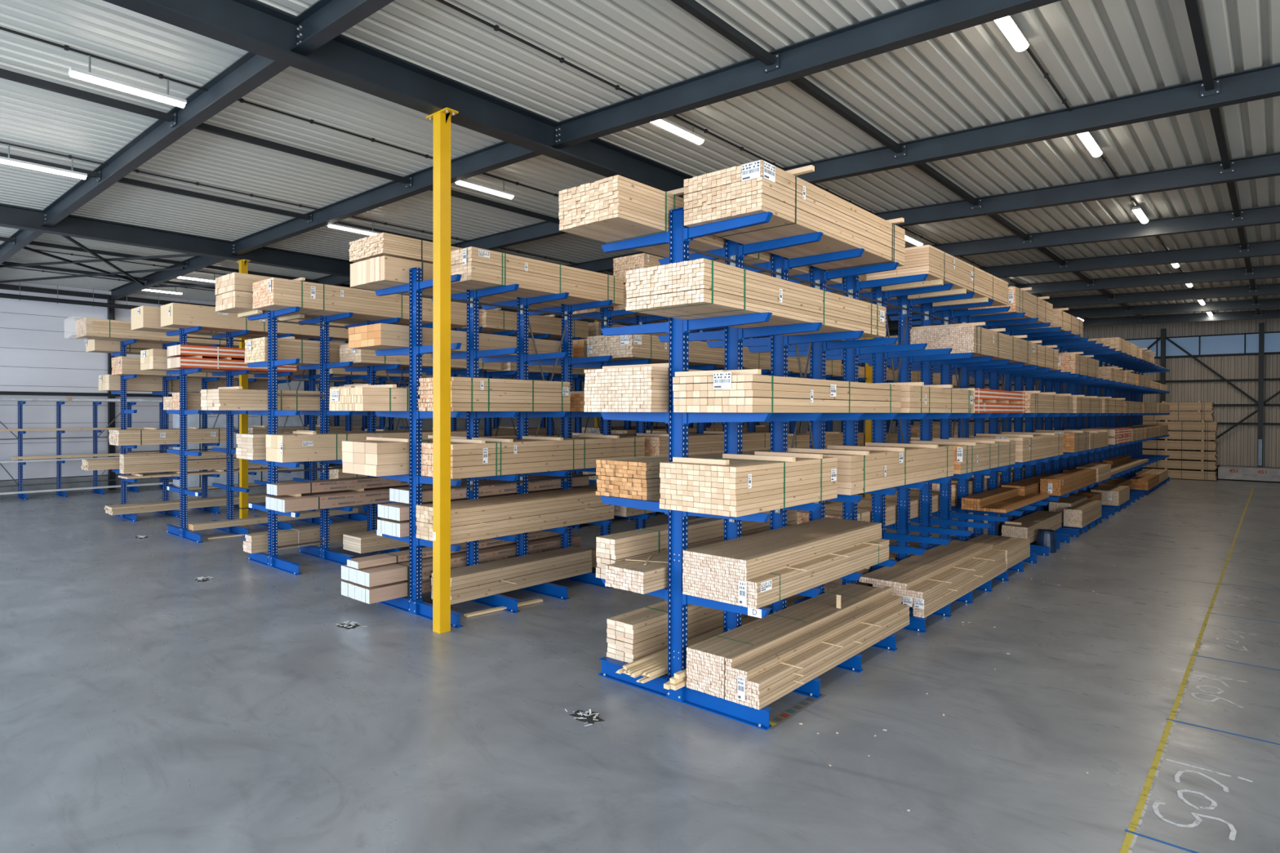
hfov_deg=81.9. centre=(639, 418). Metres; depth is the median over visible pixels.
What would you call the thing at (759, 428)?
pack
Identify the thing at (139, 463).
pack
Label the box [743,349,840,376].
pack
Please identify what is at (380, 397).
pack
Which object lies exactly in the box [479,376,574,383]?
pack
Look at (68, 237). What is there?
brace
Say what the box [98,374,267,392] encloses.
pack
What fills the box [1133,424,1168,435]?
pack
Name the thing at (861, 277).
pack
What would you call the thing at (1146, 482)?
pack
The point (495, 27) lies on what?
conduit
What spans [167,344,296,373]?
pack
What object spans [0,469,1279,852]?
floor
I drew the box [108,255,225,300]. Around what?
roof beam
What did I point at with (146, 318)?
pack
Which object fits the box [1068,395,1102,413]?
pack
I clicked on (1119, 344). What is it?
pack
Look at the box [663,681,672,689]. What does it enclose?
loose lath
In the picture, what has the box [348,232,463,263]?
pack
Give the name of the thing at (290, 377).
pack
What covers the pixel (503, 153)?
roof beam
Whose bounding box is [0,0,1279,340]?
ceiling
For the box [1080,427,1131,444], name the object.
pack
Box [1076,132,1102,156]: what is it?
ceiling lamp
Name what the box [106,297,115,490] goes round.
wall column
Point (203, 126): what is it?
tube
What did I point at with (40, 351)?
wall
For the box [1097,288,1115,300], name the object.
tube
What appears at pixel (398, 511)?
pack
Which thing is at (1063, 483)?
pack
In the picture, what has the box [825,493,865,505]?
pack
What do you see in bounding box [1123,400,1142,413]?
pack
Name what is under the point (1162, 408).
pack
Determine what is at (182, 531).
rack
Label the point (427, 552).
pack
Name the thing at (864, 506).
pack
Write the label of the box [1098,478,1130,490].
pack
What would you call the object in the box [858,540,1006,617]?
pack
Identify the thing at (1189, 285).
ceiling lamp
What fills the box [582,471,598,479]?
pack
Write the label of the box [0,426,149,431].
strip
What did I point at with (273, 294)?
pack
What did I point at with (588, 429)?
pack
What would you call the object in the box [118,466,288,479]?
pack
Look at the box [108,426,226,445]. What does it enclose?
pack
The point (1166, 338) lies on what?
brace
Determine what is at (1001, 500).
pack
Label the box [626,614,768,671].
loose lath
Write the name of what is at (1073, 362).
pack
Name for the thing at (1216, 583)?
floor
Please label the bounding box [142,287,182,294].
ceiling lamp
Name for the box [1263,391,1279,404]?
brace
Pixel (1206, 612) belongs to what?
floor
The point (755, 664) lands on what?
pack
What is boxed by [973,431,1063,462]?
pack
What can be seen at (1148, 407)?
pack
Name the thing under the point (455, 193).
tube
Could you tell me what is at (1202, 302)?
ceiling lamp
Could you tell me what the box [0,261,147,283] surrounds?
tube
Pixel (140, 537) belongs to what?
heap
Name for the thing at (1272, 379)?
wall girt
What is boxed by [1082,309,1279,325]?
roof beam
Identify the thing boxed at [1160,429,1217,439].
pack
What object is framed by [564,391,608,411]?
pack
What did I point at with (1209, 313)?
ceiling lamp
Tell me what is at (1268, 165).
roof beam
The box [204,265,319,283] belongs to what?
tube
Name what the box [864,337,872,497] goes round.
column
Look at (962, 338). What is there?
pack
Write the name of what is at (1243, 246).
tube
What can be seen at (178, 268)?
brace
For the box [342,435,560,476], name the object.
pack
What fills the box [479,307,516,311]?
roof beam
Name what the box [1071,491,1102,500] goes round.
pack
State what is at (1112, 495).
pack
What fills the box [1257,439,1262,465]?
reflective strip
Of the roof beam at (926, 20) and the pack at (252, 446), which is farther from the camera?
the pack at (252, 446)
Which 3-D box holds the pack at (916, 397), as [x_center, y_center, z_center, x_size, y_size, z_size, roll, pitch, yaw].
[4.066,-0.276,10.804,1.020,0.401,2.646,1,1,41]
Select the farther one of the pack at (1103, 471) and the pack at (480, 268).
the pack at (1103, 471)
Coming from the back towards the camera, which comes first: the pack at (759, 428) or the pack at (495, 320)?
the pack at (759, 428)
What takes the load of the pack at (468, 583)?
on the rack at (413, 604)
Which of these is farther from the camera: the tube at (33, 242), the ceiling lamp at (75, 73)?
the tube at (33, 242)
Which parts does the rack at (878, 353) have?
arm, arm, arm, arm, arm, arm, arm, arm, arm, arm, arm, arm, brace plate, arm, arm, brace plate, arm, brace plate, arm, arm, arm, arm, arm, arm, arm, brace plate, arm, arm, arm, arm, arm, arm, brace plate, arm, arm, arm, arm, arm, arm, arm, brace plate, arm, arm, arm, arm, arm, arm, arm, arm, brace plate, arm, arm, arm, arm, arm, arm, arm, arm, arm, brace plate, arm, arm, arm, arm, arm, arm, brace plate, arm, arm, arm, arm, arm, arm, arm, arm, arm, arm, arm, arm, arm, arm, arm, arm, arm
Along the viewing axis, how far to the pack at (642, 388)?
7.62 m
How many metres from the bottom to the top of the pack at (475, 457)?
0.531 m
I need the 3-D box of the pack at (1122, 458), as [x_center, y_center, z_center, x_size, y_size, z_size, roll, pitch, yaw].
[17.022,1.533,26.280,0.300,0.217,4.006,1,1,41]
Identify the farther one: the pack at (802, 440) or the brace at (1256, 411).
the brace at (1256, 411)
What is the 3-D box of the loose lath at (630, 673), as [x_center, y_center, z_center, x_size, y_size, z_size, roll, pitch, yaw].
[0.933,2.626,8.833,0.057,0.034,3.232,1,1,41]
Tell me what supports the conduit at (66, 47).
attached to the ceiling
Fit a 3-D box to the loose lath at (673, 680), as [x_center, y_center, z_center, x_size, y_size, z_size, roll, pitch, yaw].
[1.107,2.622,8.271,0.060,0.045,2.400,1,1,41]
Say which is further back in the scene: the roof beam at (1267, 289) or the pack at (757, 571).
the roof beam at (1267, 289)
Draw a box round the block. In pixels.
[836,594,840,608]
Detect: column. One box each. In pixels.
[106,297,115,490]
[235,258,250,518]
[426,106,458,633]
[594,320,599,426]
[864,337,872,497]
[1159,328,1165,468]
[1257,322,1264,467]
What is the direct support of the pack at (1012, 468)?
on the rack at (878, 353)
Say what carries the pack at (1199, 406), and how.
on the pack at (1179, 415)
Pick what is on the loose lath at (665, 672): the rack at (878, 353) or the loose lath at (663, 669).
the loose lath at (663, 669)
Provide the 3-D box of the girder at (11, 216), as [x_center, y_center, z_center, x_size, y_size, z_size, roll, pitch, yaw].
[-4.835,-4.466,26.339,0.300,0.435,51.500,1,1,41]
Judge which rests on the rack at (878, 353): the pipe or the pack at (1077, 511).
the pack at (1077, 511)
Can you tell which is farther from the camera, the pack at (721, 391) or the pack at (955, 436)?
the pack at (955, 436)
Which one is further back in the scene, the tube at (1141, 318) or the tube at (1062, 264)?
the tube at (1141, 318)
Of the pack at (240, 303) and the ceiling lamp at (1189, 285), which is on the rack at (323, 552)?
the pack at (240, 303)
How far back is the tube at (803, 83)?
10.29 m
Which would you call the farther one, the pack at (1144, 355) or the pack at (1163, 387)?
the pack at (1163, 387)
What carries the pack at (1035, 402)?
on the rack at (878, 353)
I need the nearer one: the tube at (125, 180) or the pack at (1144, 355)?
the tube at (125, 180)
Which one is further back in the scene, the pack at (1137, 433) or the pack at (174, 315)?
the pack at (1137, 433)
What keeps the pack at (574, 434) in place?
on the rack at (413, 604)
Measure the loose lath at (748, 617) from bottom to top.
0.026 m
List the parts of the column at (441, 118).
head plate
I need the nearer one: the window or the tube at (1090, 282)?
the tube at (1090, 282)
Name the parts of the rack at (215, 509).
arm, arm, arm, arm, arm, arm, arm, arm, arm, arm, arm, arm, arm, arm, arm, arm, arm, arm, arm, arm, arm, arm, arm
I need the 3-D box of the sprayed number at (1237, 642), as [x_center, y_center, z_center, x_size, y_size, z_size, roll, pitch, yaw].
[7.715,2.881,9.628,0.445,0.001,0.978,1,1,45]
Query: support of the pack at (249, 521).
on the rack at (182, 531)
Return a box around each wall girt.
[863,419,1279,425]
[953,377,1279,386]
[1212,404,1279,406]
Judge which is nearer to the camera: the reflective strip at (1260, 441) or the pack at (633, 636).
the pack at (633, 636)
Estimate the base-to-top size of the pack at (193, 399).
0.461 m
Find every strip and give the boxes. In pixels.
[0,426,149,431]
[768,693,826,729]
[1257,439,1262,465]
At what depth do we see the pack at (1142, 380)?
26.41 m
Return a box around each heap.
[135,535,147,538]
[194,576,213,582]
[336,621,366,629]
[564,709,604,726]
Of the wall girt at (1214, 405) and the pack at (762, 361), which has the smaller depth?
the pack at (762, 361)
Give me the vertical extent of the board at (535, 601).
0.030 m
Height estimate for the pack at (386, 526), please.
0.204 m
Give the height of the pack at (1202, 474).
0.436 m
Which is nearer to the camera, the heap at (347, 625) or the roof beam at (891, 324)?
the heap at (347, 625)
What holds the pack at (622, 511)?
on the rack at (413, 604)
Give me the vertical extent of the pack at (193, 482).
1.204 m
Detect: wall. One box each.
[0,280,665,497]
[693,318,1279,477]
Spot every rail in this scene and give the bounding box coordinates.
[0,284,546,339]
[0,391,172,397]
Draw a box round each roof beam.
[0,229,43,264]
[40,51,288,227]
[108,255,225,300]
[230,141,541,255]
[290,0,394,55]
[312,275,350,285]
[453,217,566,250]
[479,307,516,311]
[479,315,591,333]
[551,0,1061,149]
[564,251,666,272]
[782,62,1279,183]
[875,151,1279,226]
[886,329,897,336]
[887,309,959,318]
[888,315,971,328]
[930,204,1279,257]
[977,240,1279,278]
[1008,265,1279,293]
[1043,283,1279,306]
[1062,297,1279,317]
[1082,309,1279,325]
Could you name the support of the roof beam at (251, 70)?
attached to the ceiling
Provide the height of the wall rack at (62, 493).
3.226 m
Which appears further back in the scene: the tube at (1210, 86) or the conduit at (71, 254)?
the conduit at (71, 254)
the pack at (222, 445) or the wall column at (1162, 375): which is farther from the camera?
the wall column at (1162, 375)
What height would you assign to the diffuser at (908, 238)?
0.050 m
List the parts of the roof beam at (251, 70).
bolted plate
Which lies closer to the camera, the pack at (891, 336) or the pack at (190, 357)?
the pack at (190, 357)
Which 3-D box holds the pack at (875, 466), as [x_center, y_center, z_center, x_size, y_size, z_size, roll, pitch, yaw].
[3.237,0.615,9.921,1.020,0.501,3.495,1,1,41]
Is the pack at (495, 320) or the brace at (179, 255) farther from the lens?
the brace at (179, 255)
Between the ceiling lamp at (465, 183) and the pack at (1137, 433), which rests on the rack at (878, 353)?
the pack at (1137, 433)
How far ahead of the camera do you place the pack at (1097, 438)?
19.85 m
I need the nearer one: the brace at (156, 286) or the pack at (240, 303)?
the pack at (240, 303)
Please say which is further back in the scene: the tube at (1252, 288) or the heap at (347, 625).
the tube at (1252, 288)
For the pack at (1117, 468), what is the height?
0.097 m
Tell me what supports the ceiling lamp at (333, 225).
hanging from the ceiling
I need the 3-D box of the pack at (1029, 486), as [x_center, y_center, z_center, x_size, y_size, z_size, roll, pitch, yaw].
[9.416,1.572,17.455,0.464,0.257,4.305,1,1,41]
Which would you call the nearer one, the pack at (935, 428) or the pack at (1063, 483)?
the pack at (1063, 483)
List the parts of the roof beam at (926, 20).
bolted plate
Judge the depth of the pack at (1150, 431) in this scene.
27.92 m
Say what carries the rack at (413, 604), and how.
on the floor at (146, 706)
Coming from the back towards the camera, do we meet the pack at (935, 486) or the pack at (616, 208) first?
the pack at (935, 486)
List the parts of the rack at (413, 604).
arm, arm, arm, arm, arm, arm, arm, arm, arm, arm, arm, arm, arm, brace plate, brace plate, arm, arm, arm, arm, arm, arm, arm, brace plate, brace plate, arm, arm, arm, arm, arm, arm, arm, brace plate, arm, arm, arm, arm, arm, arm, arm, brace plate, arm, arm, arm, arm, arm, arm, arm, arm, arm, arm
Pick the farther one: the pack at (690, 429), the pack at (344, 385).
the pack at (690, 429)
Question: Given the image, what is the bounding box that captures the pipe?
[0,281,189,310]
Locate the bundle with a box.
[0,396,162,402]
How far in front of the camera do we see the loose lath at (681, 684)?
7.35 m
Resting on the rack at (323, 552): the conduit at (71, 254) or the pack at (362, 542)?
the pack at (362, 542)
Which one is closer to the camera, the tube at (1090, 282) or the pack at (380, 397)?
the pack at (380, 397)
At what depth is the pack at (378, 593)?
10.78 m
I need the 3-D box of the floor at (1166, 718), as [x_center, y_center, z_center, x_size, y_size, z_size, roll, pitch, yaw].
[6.276,2.911,6.053,3.200,0.001,0.028,1,1,41]
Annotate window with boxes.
[840,331,1279,367]
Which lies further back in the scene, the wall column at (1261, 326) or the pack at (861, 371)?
the wall column at (1261, 326)
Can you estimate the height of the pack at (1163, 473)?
0.367 m
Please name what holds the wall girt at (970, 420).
attached to the wall at (1238, 446)
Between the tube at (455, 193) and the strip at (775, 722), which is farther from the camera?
the tube at (455, 193)
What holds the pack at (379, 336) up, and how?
on the rack at (413, 604)
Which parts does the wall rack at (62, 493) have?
arm, arm, arm, arm, arm, arm, timber strip, arm, arm, arm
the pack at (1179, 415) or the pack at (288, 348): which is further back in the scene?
the pack at (1179, 415)
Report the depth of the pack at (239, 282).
13.82 m
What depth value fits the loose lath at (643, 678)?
7.56 m
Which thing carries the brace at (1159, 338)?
attached to the wall column at (1162, 375)
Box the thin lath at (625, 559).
[625,559,668,563]
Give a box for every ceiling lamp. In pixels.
[0,144,87,179]
[68,53,186,107]
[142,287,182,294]
[177,273,215,282]
[327,221,381,235]
[455,178,514,199]
[650,118,704,144]
[903,228,923,245]
[994,15,1029,51]
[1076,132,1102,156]
[1132,206,1148,223]
[1171,263,1179,267]
[1186,283,1192,287]
[1197,298,1204,305]
[1206,311,1213,315]
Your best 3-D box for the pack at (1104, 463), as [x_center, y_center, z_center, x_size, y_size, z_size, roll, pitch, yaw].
[13.271,1.547,21.921,0.351,0.247,4.506,1,1,41]
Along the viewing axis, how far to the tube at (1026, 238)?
16.56 m
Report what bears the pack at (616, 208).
on the rack at (878, 353)
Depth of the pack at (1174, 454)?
32.60 m
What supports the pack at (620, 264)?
on the pack at (624, 306)
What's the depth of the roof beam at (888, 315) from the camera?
31.23 m
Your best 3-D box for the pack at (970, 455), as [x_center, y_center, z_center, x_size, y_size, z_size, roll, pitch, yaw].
[5.589,0.606,12.632,1.020,0.481,3.098,1,1,41]
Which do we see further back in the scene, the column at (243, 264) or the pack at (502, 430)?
the pack at (502, 430)
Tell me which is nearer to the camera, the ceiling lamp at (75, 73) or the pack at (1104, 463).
the ceiling lamp at (75, 73)
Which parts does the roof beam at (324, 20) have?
bolted plate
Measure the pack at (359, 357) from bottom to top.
0.431 m
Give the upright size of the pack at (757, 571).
0.439 m
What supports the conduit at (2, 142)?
attached to the roof beam at (251, 70)
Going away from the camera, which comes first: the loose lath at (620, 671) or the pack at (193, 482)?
the loose lath at (620, 671)
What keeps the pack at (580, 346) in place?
on the rack at (413, 604)
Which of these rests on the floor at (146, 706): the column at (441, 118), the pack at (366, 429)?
the column at (441, 118)
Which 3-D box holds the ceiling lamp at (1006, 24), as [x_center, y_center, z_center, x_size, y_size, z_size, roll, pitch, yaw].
[3.884,-4.182,7.809,0.150,0.139,1.250,1,1,41]
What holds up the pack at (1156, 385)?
on the rack at (878, 353)
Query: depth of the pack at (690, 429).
20.96 m
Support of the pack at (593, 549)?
on the rack at (413, 604)
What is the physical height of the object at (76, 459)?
0.050 m
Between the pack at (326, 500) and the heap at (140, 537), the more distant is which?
the heap at (140, 537)
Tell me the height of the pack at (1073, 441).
0.511 m
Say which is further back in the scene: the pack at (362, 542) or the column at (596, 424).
the column at (596, 424)
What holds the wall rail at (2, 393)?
attached to the wall at (40, 351)
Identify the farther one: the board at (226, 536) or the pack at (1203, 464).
the pack at (1203, 464)
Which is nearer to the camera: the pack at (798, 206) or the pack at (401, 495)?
the pack at (798, 206)
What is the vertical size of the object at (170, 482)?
0.060 m
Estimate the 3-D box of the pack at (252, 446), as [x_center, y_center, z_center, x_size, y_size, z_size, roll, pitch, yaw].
[-6.220,0.537,15.729,0.802,0.477,4.193,1,1,41]
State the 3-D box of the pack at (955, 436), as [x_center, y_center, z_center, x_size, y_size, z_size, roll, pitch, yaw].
[7.002,0.604,16.011,1.013,0.431,4.094,1,1,41]
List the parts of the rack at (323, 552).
arm, arm, arm, arm, arm, arm, arm, arm, arm, arm, arm, arm, arm, arm, arm, arm, arm, arm, arm, arm, arm, arm, arm, arm, arm, arm, arm, arm, arm, arm, arm, arm, arm, arm, arm, arm, arm, arm, arm, arm, arm, arm, arm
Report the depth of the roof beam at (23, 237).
18.54 m
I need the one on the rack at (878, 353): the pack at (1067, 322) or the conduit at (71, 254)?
the pack at (1067, 322)
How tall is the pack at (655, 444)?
0.521 m
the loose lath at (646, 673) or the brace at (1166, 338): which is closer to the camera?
the loose lath at (646, 673)
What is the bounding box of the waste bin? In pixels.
[1035,528,1057,553]
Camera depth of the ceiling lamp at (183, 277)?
23.11 m
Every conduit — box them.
[0,26,559,196]
[0,141,889,330]
[0,244,482,308]
[5,266,214,291]
[436,0,1088,319]
[1026,46,1195,290]
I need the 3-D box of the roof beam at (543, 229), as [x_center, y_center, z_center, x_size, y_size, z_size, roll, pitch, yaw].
[-3.468,-4.408,18.362,12.480,0.380,0.170,1,1,41]
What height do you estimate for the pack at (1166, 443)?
0.446 m
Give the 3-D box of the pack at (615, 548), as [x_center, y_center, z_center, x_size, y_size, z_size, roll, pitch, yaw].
[0.925,1.524,9.542,0.286,0.454,3.987,1,1,41]
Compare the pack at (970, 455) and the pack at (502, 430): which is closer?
the pack at (970, 455)
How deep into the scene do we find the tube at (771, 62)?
8.07 m
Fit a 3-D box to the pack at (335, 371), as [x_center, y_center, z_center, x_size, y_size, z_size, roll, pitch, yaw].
[-6.766,-1.287,20.492,0.886,0.304,4.140,1,1,41]
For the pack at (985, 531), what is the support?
on the rack at (878, 353)
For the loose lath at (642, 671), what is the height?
0.034 m
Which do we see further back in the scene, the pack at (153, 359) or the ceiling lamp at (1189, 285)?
the ceiling lamp at (1189, 285)
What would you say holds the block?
on the pack at (755, 664)
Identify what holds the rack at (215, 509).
on the floor at (146, 706)
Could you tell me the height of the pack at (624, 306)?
0.484 m
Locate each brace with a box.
[0,253,198,267]
[0,266,184,283]
[22,246,144,283]
[61,235,144,285]
[151,284,215,287]
[1145,337,1160,350]
[1165,336,1257,404]
[1196,408,1257,450]
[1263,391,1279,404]
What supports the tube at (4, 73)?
attached to the roof beam at (251, 70)
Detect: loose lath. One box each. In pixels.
[615,668,625,674]
[622,601,787,667]
[622,601,795,670]
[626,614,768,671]
[626,656,667,675]
[631,659,667,676]
[636,671,662,682]
[640,670,667,683]
[642,662,667,675]
[646,666,667,677]
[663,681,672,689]
[669,675,686,684]
[671,679,686,690]
[674,668,686,679]
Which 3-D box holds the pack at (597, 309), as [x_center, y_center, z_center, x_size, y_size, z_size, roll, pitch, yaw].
[0.312,-2.225,15.610,0.984,0.471,4.426,1,1,41]
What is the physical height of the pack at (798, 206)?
0.511 m
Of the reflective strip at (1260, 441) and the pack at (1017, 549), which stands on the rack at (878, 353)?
the pack at (1017, 549)
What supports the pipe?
hanging from the ceiling
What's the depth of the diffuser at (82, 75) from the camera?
9.38 m
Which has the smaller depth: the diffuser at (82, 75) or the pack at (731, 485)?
the pack at (731, 485)
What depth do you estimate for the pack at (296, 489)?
14.21 m
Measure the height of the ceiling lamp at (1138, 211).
0.139 m
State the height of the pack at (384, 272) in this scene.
0.349 m
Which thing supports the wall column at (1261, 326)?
on the floor at (146, 706)
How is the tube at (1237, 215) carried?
attached to the roof beam at (1269, 215)
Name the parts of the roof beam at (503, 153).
bolted plate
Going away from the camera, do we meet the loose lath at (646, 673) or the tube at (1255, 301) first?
the loose lath at (646, 673)
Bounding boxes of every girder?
[0,203,355,277]
[102,0,693,198]
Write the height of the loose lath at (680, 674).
0.045 m
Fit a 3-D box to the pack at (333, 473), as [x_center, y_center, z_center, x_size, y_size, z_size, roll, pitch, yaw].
[-6.746,1.443,20.553,0.706,0.354,3.806,1,1,41]
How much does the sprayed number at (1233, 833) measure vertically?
0.001 m
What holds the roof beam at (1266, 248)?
attached to the ceiling
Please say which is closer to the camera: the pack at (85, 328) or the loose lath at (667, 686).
the loose lath at (667, 686)
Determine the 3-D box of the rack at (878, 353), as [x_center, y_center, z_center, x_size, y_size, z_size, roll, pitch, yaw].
[11.203,0.292,20.000,2.160,5.006,33.117,1,1,41]
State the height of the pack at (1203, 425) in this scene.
0.426 m
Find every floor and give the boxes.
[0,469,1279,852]
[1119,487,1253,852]
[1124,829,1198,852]
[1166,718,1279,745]
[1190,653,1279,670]
[1205,612,1279,623]
[1216,582,1279,591]
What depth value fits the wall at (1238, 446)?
33.52 m
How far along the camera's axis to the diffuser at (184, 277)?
23.13 m
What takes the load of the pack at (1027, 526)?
on the rack at (878, 353)
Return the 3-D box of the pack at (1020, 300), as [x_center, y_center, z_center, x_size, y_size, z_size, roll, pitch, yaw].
[7.552,-2.213,14.835,0.970,0.511,2.968,1,1,41]
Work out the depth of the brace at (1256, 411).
32.95 m
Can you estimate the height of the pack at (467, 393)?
0.479 m
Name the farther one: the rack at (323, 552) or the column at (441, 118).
the rack at (323, 552)
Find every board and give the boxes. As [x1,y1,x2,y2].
[207,529,281,539]
[463,598,542,617]
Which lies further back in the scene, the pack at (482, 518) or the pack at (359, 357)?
the pack at (359, 357)
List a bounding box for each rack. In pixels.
[0,400,171,499]
[111,338,408,521]
[165,326,546,542]
[246,306,759,575]
[374,266,935,628]
[598,206,1170,730]
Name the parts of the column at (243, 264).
head plate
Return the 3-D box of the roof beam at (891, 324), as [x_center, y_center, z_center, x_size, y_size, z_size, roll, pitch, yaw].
[11.944,-4.528,36.128,12.480,0.380,0.170,1,1,41]
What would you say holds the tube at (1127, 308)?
attached to the roof beam at (1264, 303)
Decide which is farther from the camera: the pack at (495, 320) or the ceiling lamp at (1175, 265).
the ceiling lamp at (1175, 265)
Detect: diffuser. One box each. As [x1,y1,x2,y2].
[0,159,86,179]
[70,71,185,107]
[177,276,215,282]
[904,235,922,245]
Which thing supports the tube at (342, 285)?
attached to the roof beam at (335, 280)
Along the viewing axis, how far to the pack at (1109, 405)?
21.14 m
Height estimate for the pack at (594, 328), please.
0.474 m
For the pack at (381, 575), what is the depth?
11.53 m
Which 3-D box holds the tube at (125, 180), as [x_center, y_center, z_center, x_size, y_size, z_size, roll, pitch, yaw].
[-8.688,-4.476,15.106,0.200,0.175,3.908,1,1,41]
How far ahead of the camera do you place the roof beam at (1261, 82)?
10.25 m
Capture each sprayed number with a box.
[1151,759,1253,840]
[1186,671,1246,707]
[1207,630,1256,650]
[1222,594,1257,605]
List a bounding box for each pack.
[75,317,249,348]
[80,457,119,470]
[85,339,162,355]
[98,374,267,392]
[104,493,284,515]
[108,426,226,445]
[111,356,288,380]
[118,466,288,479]
[119,450,266,474]
[131,305,308,340]
[140,348,308,376]
[160,302,350,341]
[163,396,173,409]
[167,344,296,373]
[172,391,203,409]
[173,409,319,429]
[173,432,237,451]
[173,462,319,489]
[188,507,358,530]
[200,386,329,410]
[214,271,284,295]
[215,290,408,325]
[235,430,432,460]
[243,518,384,553]
[244,336,408,369]
[248,424,360,433]
[252,277,466,328]
[266,430,466,462]
[266,475,461,497]
[266,484,432,512]
[287,375,408,384]
[292,428,394,432]
[315,367,461,378]
[328,384,432,411]
[328,466,367,479]
[329,383,408,388]
[339,344,501,370]
[341,534,581,586]
[341,575,431,604]
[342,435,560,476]
[342,529,408,553]
[346,530,560,568]
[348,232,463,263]
[348,323,573,359]
[350,255,561,310]
[377,486,588,520]
[377,518,408,537]
[389,473,589,503]
[416,487,614,544]
[417,377,570,411]
[421,434,644,479]
[423,426,558,435]
[431,546,591,604]
[450,246,623,308]
[462,308,588,339]
[478,433,560,436]
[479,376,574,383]
[486,361,600,376]
[558,174,810,275]
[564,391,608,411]
[572,306,723,332]
[572,338,587,358]
[572,430,696,437]
[580,321,668,339]
[582,426,666,433]
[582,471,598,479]
[583,363,809,412]
[586,333,748,368]
[586,546,597,567]
[595,448,787,500]
[595,509,797,579]
[604,524,792,594]
[606,594,805,662]
[611,427,723,434]
[613,253,664,284]
[613,284,669,319]
[613,498,659,516]
[625,257,885,338]
[626,431,770,456]
[659,451,837,516]
[672,368,901,413]
[682,517,888,608]
[683,160,905,271]
[686,582,909,710]
[708,425,768,432]
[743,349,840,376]
[786,431,863,448]
[787,442,954,495]
[796,488,939,525]
[798,274,920,309]
[824,539,919,591]
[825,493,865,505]
[826,337,894,345]
[831,364,897,381]
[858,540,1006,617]
[862,431,916,446]
[866,244,1008,309]
[871,382,973,413]
[886,335,897,345]
[887,367,958,386]
[894,424,957,437]
[910,321,1031,364]
[910,437,1015,474]
[910,474,1001,506]
[911,435,973,440]
[951,387,1024,413]
[956,500,1044,534]
[961,487,1048,512]
[967,533,1030,569]
[968,286,1053,325]
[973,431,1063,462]
[998,466,1035,482]
[1001,472,1057,496]
[1001,510,1062,542]
[1013,391,1072,413]
[1018,307,1083,337]
[1023,340,1057,369]
[1035,430,1088,452]
[1040,468,1096,496]
[1048,351,1098,377]
[1048,495,1102,528]
[1062,462,1106,472]
[1064,429,1108,449]
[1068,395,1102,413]
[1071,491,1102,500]
[1076,463,1111,482]
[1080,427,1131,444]
[1088,337,1139,358]
[1090,484,1129,506]
[1097,396,1125,413]
[1098,366,1124,382]
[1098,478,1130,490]
[1102,455,1131,464]
[1111,458,1148,475]
[1118,426,1159,439]
[1123,369,1136,384]
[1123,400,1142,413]
[1128,473,1159,490]
[1129,427,1145,441]
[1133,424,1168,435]
[1135,373,1151,387]
[1135,468,1168,483]
[1138,348,1155,364]
[1142,402,1157,413]
[1142,410,1214,420]
[1142,420,1217,430]
[1142,439,1217,450]
[1142,448,1217,460]
[1142,458,1217,470]
[1142,467,1217,480]
[1150,381,1160,390]
[1151,400,1213,410]
[1151,404,1169,413]
[1160,383,1167,391]
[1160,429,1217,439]
[1217,466,1279,481]
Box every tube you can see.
[0,68,177,127]
[0,151,101,182]
[0,236,15,244]
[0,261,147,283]
[28,240,188,267]
[117,177,312,222]
[162,280,215,288]
[194,122,412,187]
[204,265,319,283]
[333,221,459,247]
[337,284,408,295]
[430,189,559,226]
[671,0,779,72]
[790,76,906,158]
[914,162,982,208]
[987,213,1031,243]
[1036,247,1067,267]
[1071,271,1094,285]
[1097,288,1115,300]
[1119,302,1131,311]
[1134,314,1145,320]
[1184,0,1220,97]
[1209,106,1235,173]
[1226,182,1244,220]
[1236,226,1249,252]
[1244,257,1253,275]
[1248,279,1257,291]
[1252,295,1259,305]
[1255,308,1261,315]
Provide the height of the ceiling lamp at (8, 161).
0.360 m
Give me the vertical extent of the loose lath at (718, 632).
0.041 m
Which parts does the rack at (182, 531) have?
arm, arm, arm, arm, arm, arm, arm, arm, arm, arm, arm, arm, arm, arm, arm, arm, arm, arm, arm, arm, arm, arm, arm, arm, arm, arm, arm, arm, arm, arm, arm, arm, arm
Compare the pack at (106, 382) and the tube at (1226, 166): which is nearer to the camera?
the tube at (1226, 166)
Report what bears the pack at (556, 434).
on the rack at (323, 552)
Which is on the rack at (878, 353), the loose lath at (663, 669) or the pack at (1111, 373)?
the pack at (1111, 373)
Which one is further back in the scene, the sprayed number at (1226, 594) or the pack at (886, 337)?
the pack at (886, 337)
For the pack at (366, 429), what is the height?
0.431 m
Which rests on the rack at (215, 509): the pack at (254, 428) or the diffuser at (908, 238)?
the pack at (254, 428)
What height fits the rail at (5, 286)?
0.160 m
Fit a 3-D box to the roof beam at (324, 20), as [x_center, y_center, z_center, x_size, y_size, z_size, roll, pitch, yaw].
[2.297,-3.991,2.984,16.310,0.778,0.170,1,1,41]
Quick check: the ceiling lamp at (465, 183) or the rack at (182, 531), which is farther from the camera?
the rack at (182, 531)

